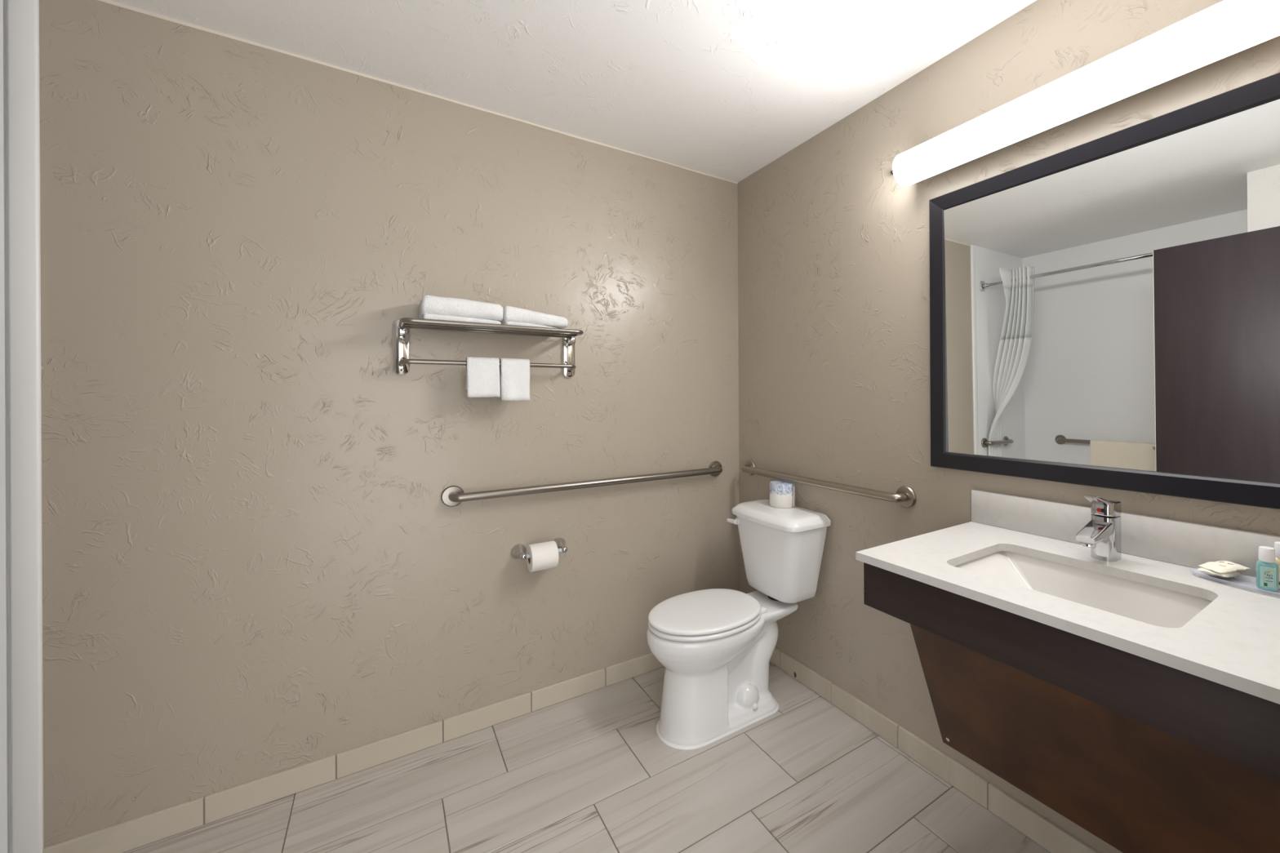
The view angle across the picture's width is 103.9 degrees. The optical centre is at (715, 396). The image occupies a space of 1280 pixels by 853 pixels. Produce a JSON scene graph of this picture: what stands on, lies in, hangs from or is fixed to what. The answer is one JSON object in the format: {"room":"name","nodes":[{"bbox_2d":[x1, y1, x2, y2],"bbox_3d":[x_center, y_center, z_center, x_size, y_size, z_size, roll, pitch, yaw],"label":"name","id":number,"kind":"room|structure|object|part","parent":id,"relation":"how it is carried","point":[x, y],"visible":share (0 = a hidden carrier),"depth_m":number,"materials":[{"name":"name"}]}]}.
{"room":"hotel bathroom","nodes":[
{"label":"hotel bathroom","id":0,"kind":"room"},
{"bbox_2d":[4,0,739,852],"bbox_3d":[-1.186,0.084,1.852,3.310,2.440,0.120,0,0,-34],"label":"wall","id":1,"kind":"structure","parent":0,"point":[255,565],"depth_m":1.68,"materials":[{"name":"beige paint"}]},
{"bbox_2d":[0,0,9,852],"bbox_3d":[-2.201,0.039,1.097,0.783,2.340,0.010,0,0,-34],"label":"trim","id":2,"kind":"structure","parent":1,"relation":"attached to","point":[4,639],"depth_m":1.31,"materials":[{"name":"white"}]},
{"bbox_2d":[7,0,43,852],"bbox_3d":[-1.846,0.087,1.330,0.052,2.440,0.016,0,0,-34],"label":"trim","id":3,"kind":"structure","parent":1,"relation":"attached to","point":[23,15],"depth_m":1.32,"materials":[{"name":"white"}]},
{"bbox_2d":[43,653,664,852],"bbox_3d":[-0.844,1.261,1.998,2.350,0.082,0.011,0,0,-34],"label":"baseboard","id":4,"kind":"structure","parent":1,"relation":"attached to","point":[139,832],"depth_m":1.68,"materials":[{"name":"beige tile"}]},
{"bbox_2d":[97,0,737,183],"bbox_3d":[-0.859,-1.133,2.002,2.350,0.010,0.001,0,0,-34],"label":"trim","id":5,"kind":"structure","parent":1,"relation":"attached to","point":[109,2],"depth_m":1.72,"materials":[{"name":"beige paint"}]},
{"bbox_2d":[391,317,583,377],"bbox_3d":[-0.833,-0.182,1.891,0.664,0.203,0.208,0,0,-34],"label":"towel rack","id":6,"kind":"object","parent":1,"relation":"attached to","point":[401,327],"visible":0.99,"depth_m":1.81,"materials":[{"name":"silver metal"}]},
{"bbox_3d":[-1.140,-0.180,1.804,0.054,0.203,0.013,0,0,-34],"label":"wall plate","id":7,"kind":"part","parent":6,"relation":"part of","materials":[{"name":"silver metal"}]},
{"bbox_2d":[418,294,502,331],"bbox_3d":[-0.932,-0.305,1.825,0.262,0.097,0.171,0,0,-34],"label":"folded towel","id":8,"kind":"object","parent":6,"relation":"on","point":[431,307],"visible":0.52,"depth_m":1.75,"materials":[{"name":"white fabric"}]},
{"bbox_2d":[465,356,500,397],"bbox_3d":[-0.873,-0.073,1.865,0.112,0.150,0.060,0,0,-34],"label":"hand towel","id":9,"kind":"object","parent":6,"relation":"hanging from","point":[482,374],"visible":1,"depth_m":1.85,"materials":[{"name":"white fabric"}]},
{"bbox_3d":[-0.866,-0.252,1.941,0.610,0.008,0.008,0,0,-34],"label":"cross rail","id":10,"kind":"part","parent":6,"relation":"part of","materials":[{"name":"silver metal"}]},
{"bbox_3d":[-0.857,-0.122,1.928,0.627,0.023,0.097,0,0,-34],"label":"rail","id":11,"kind":"part","parent":6,"relation":"part of","materials":[{"name":"silver metal"}]},
{"bbox_3d":[-0.827,-0.252,1.883,0.610,0.008,0.008,0,0,-34],"label":"cross rail","id":12,"kind":"part","parent":6,"relation":"part of","materials":[{"name":"silver metal"}]},
{"bbox_3d":[-0.830,-0.258,1.887,0.627,0.021,0.197,0,0,-34],"label":"shelf rail","id":13,"kind":"part","parent":6,"relation":"part of","materials":[{"name":"silver metal"}]},
{"bbox_2d":[499,358,530,400],"bbox_3d":[-0.777,-0.068,1.925,0.108,0.163,0.065,0,0,-34],"label":"hand towel","id":14,"kind":"object","parent":6,"relation":"hanging from","point":[514,373],"visible":0.99,"depth_m":1.91,"materials":[{"name":"white fabric"}]},
{"bbox_2d":[500,306,568,335],"bbox_3d":[-0.723,-0.299,1.963,0.233,0.083,0.173,0,0,-34],"label":"folded towel","id":15,"kind":"object","parent":6,"relation":"on","point":[511,315],"visible":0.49,"depth_m":1.89,"materials":[{"name":"white fabric"}]},
{"bbox_3d":[-0.633,-0.183,2.142,0.054,0.203,0.013,0,0,-34],"label":"wall plate","id":16,"kind":"part","parent":6,"relation":"part of","materials":[{"name":"silver metal"}]},
{"bbox_2d":[511,537,567,559],"bbox_3d":[-0.712,0.631,2.037,0.222,0.060,0.096,0,0,-34],"label":"paper holder","id":17,"kind":"object","parent":1,"relation":"attached to","point":[518,551],"visible":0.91,"depth_m":2.02,"materials":[{"name":"silver metal"}]},
{"bbox_3d":[-0.779,0.631,1.992,0.060,0.060,0.096,0,0,-34],"label":"post","id":18,"kind":"part","parent":17,"relation":"part of","materials":[{"name":"silver metal"}]},
{"bbox_2d":[526,541,558,572],"bbox_3d":[-0.699,0.644,2.007,0.102,0.106,0.106,0,0,-34],"label":"toilet paper","id":19,"kind":"object","parent":17,"relation":"hanging from","point":[544,556],"visible":0.95,"depth_m":1.97,"materials":[{"name":"white paper"}]},
{"bbox_3d":[-0.644,0.631,2.082,0.060,0.060,0.096,0,0,-34],"label":"post","id":20,"kind":"part","parent":17,"relation":"part of","materials":[{"name":"silver metal"}]},
{"bbox_2d":[440,461,722,506],"bbox_3d":[-0.484,0.375,2.205,1.285,0.082,0.071,0,0,-34],"label":"grab bar","id":21,"kind":"object","parent":1,"relation":"attached to","point":[451,495],"visible":1,"depth_m":2.07,"materials":[{"name":"silver metal"}]},
{"bbox_2d":[111,0,1036,182],"bbox_3d":[-0.596,-1.190,0.868,3.410,0.100,2.420,0,0,-34],"label":"ceiling","id":22,"kind":"structure","parent":0,"point":[724,89],"depth_m":1.65,"materials":[{"name":"white paint"}]},
{"bbox_2d":[123,662,1050,852],"bbox_3d":[-0.577,1.350,0.860,3.410,0.100,2.440,0,0,-34],"label":"floor","id":23,"kind":"structure","parent":0,"point":[590,772],"depth_m":1.62,"materials":[{"name":"beige tile"}]},
{"bbox_2d":[646,498,831,750],"bbox_3d":[0.061,0.896,2.068,0.736,0.802,0.446,0,0,-34],"label":"toilet","id":24,"kind":"object","parent":23,"relation":"on","point":[715,647],"visible":1,"depth_m":2.00,"materials":[{"name":"white ceramic"}]},
{"bbox_3d":[-0.044,0.858,1.999,0.470,0.019,0.368,0,0,-34],"label":"lid","id":25,"kind":"part","parent":24,"relation":"part of","materials":[{"name":"white plastic"}]},
{"bbox_3d":[0.030,1.085,2.047,0.660,0.425,0.354,0,0,-34],"label":"bowl","id":26,"kind":"part","parent":24,"relation":"part of","materials":[{"name":"white ceramic"}]},
{"bbox_3d":[0.085,0.575,2.306,0.033,0.032,0.069,0,0,-34],"label":"flush lever","id":27,"kind":"part","parent":24,"relation":"part of","materials":[{"name":"white plastic"}]},
{"bbox_3d":[0.267,0.520,2.207,0.234,0.050,0.446,0,0,-34],"label":"tank lid","id":28,"kind":"part","parent":24,"relation":"part of","materials":[{"name":"white ceramic"}]},
{"bbox_3d":[0.273,0.703,2.210,0.212,0.329,0.420,0,0,-34],"label":"tank","id":29,"kind":"part","parent":24,"relation":"part of","materials":[{"name":"white ceramic"}]},
{"bbox_2d":[769,480,795,508],"bbox_3d":[0.306,0.441,2.253,0.116,0.106,0.124,0,0,-34],"label":"toilet roll","id":30,"kind":"object","parent":24,"relation":"on","point":[782,493],"visible":1,"depth_m":2.21,"materials":[{"name":"white paper"}]},
{"bbox_2d":[737,0,1279,852],"bbox_3d":[0.812,0.073,1.731,0.120,2.440,2.300,0,0,-34],"label":"wall","id":31,"kind":"structure","parent":0,"point":[833,251],"depth_m":1.89,"materials":[{"name":"beige paint"}]},
{"bbox_2d":[741,459,916,508],"bbox_3d":[0.409,0.364,2.166,0.071,0.080,0.999,0,0,-34],"label":"grab bar","id":32,"kind":"object","parent":31,"relation":"attached to","point":[905,495],"visible":1,"depth_m":1.96,"materials":[{"name":"silver metal"}]},
{"bbox_2d":[769,647,1100,852],"bbox_3d":[0.739,1.252,1.731,0.012,0.083,2.188,0,0,-34],"label":"baseboard","id":33,"kind":"structure","parent":31,"relation":"attached to","point":[1055,839],"depth_m":1.67,"materials":[{"name":"beige tile"}]},
{"bbox_2d":[863,562,1279,852],"bbox_3d":[0.864,0.722,1.053,0.552,0.606,0.914,0,0,-34],"label":"vanity cabinet","id":34,"kind":"object","parent":31,"relation":"attached to","point":[1143,755],"visible":0.91,"depth_m":1.01,"materials":[{"name":"brown laminate"}]},
{"bbox_2d":[855,488,1279,704],"bbox_3d":[0.854,0.357,1.054,0.565,0.122,0.926,0,0,-34],"label":"countertop","id":35,"kind":"structure","parent":34,"relation":"on","point":[1233,642],"depth_m":1.09,"materials":[{"name":"white stone"}]},
{"bbox_2d":[955,551,1212,628],"bbox_3d":[0.785,0.481,1.102,0.324,0.124,0.456,0,0,-34],"label":"sink basin","id":36,"kind":"object","parent":35,"relation":"in","point":[1140,602],"visible":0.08,"depth_m":1.18,"materials":[{"name":"white glazed porcelain"}]},
{"bbox_2d":[1075,494,1121,561],"bbox_3d":[0.921,0.316,1.199,0.144,0.164,0.052,0,0,-34],"label":"faucet","id":37,"kind":"object","parent":35,"relation":"on","point":[1102,534],"visible":1,"depth_m":1.20,"materials":[{"name":"silver metal"}]},
{"bbox_3d":[0.912,0.322,1.193,0.121,0.045,0.045,0,0,-34],"label":"spout","id":38,"kind":"part","parent":37,"relation":"part of","materials":[{"name":"silver metal"}]},
{"bbox_3d":[0.923,0.253,1.201,0.094,0.038,0.042,0,0,-34],"label":"lever","id":39,"kind":"part","parent":37,"relation":"part of","materials":[{"name":"silver metal"}]},
{"bbox_3d":[0.960,0.273,1.225,0.051,0.034,0.052,0,0,-34],"label":"handle","id":40,"kind":"part","parent":37,"relation":"part of","materials":[{"name":"silver metal"}]},
{"bbox_3d":[1.150,0.391,0.994,0.092,0.010,0.300,0,0,-34],"label":"tray","id":41,"kind":"object","parent":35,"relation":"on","visible":0},
{"bbox_2d":[1197,567,1241,577],"bbox_3d":[1.098,0.381,1.084,0.064,0.018,0.050,0,0,-21],"label":"packet","id":42,"kind":"object","parent":41,"relation":"on","point":[1233,574],"visible":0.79,"depth_m":1.07,"materials":[{"name":"beige paper"}]},
{"bbox_2d":[1198,560,1249,573],"bbox_3d":[1.103,0.370,1.081,0.068,0.018,0.050,0,0,-4],"label":"packet","id":43,"kind":"object","parent":42,"relation":"on","point":[1220,566],"visible":1,"depth_m":1.07,"materials":[{"name":"beige paper"}]},
{"bbox_2d":[1255,546,1278,591],"bbox_3d":[1.120,0.348,1.010,0.030,0.084,0.024,0,0,42],"label":"toiletry bottle","id":44,"kind":"object","parent":41,"relation":"on","point":[1266,568],"visible":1,"depth_m":1.00,"materials":[{"name":"teal plastic"}]},
{"bbox_3d":[1.113,0.364,1.001,0.022,0.041,0.001,0,0,42],"label":"label panel","id":45,"kind":"part","parent":44,"relation":"part of","materials":[{"name":"teal paper"}]},
{"bbox_2d":[1274,541,1279,588],"bbox_3d":[1.157,0.344,1.014,0.032,0.092,0.024,0,0,45],"label":"toiletry bottle","id":46,"kind":"object","parent":41,"relation":"on","point":[1277,544],"visible":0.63,"depth_m":1.01,"materials":[{"name":"beige plastic"}]},
{"bbox_3d":[1.148,0.361,1.005,0.023,0.047,0.001,0,0,45],"label":"label panel","id":47,"kind":"part","parent":46,"relation":"part of","materials":[{"name":"beige"}]},
{"bbox_2d":[890,0,1279,186],"bbox_3d":[0.886,-0.777,1.375,0.146,0.108,1.000,0,0,-34],"label":"vanity light","id":48,"kind":"object","parent":31,"relation":"attached to","point":[1226,28],"visible":1,"depth_m":1.19,"materials":[{"name":"white plastic"}]},
{"bbox_2d":[928,72,1279,509],"bbox_3d":[1.017,-0.220,1.290,0.026,0.911,0.997,0,0,-34],"label":"wall mirror","id":49,"kind":"object","parent":31,"relation":"attached to","point":[1104,311],"visible":1,"depth_m":1.26,"materials":[{"name":"black mirror"}]},
{"bbox_3d":[0.755,-0.218,1.683,0.026,0.910,0.052,0,0,-34],"label":"frame rail","id":50,"kind":"part","parent":49,"relation":"part of","materials":[{"name":"black wood"}]},
{"bbox_3d":[1.015,-0.649,1.290,0.026,0.052,0.996,0,0,-34],"label":"frame rail","id":51,"kind":"part","parent":49,"relation":"part of","materials":[{"name":"black wood"}]},
{"bbox_3d":[1.020,0.210,1.290,0.026,0.052,0.996,0,0,-34],"label":"frame rail","id":52,"kind":"part","parent":49,"relation":"part of","materials":[{"name":"black"}]},
{"bbox_2d":[971,488,1279,581],"bbox_3d":[1.080,0.346,1.206,0.020,0.102,0.926,0,0,-34],"label":"backsplash","id":53,"kind":"structure","parent":31,"relation":"attached to","point":[1182,543],"depth_m":1.23,"materials":[{"name":"white stone"}]}
]}

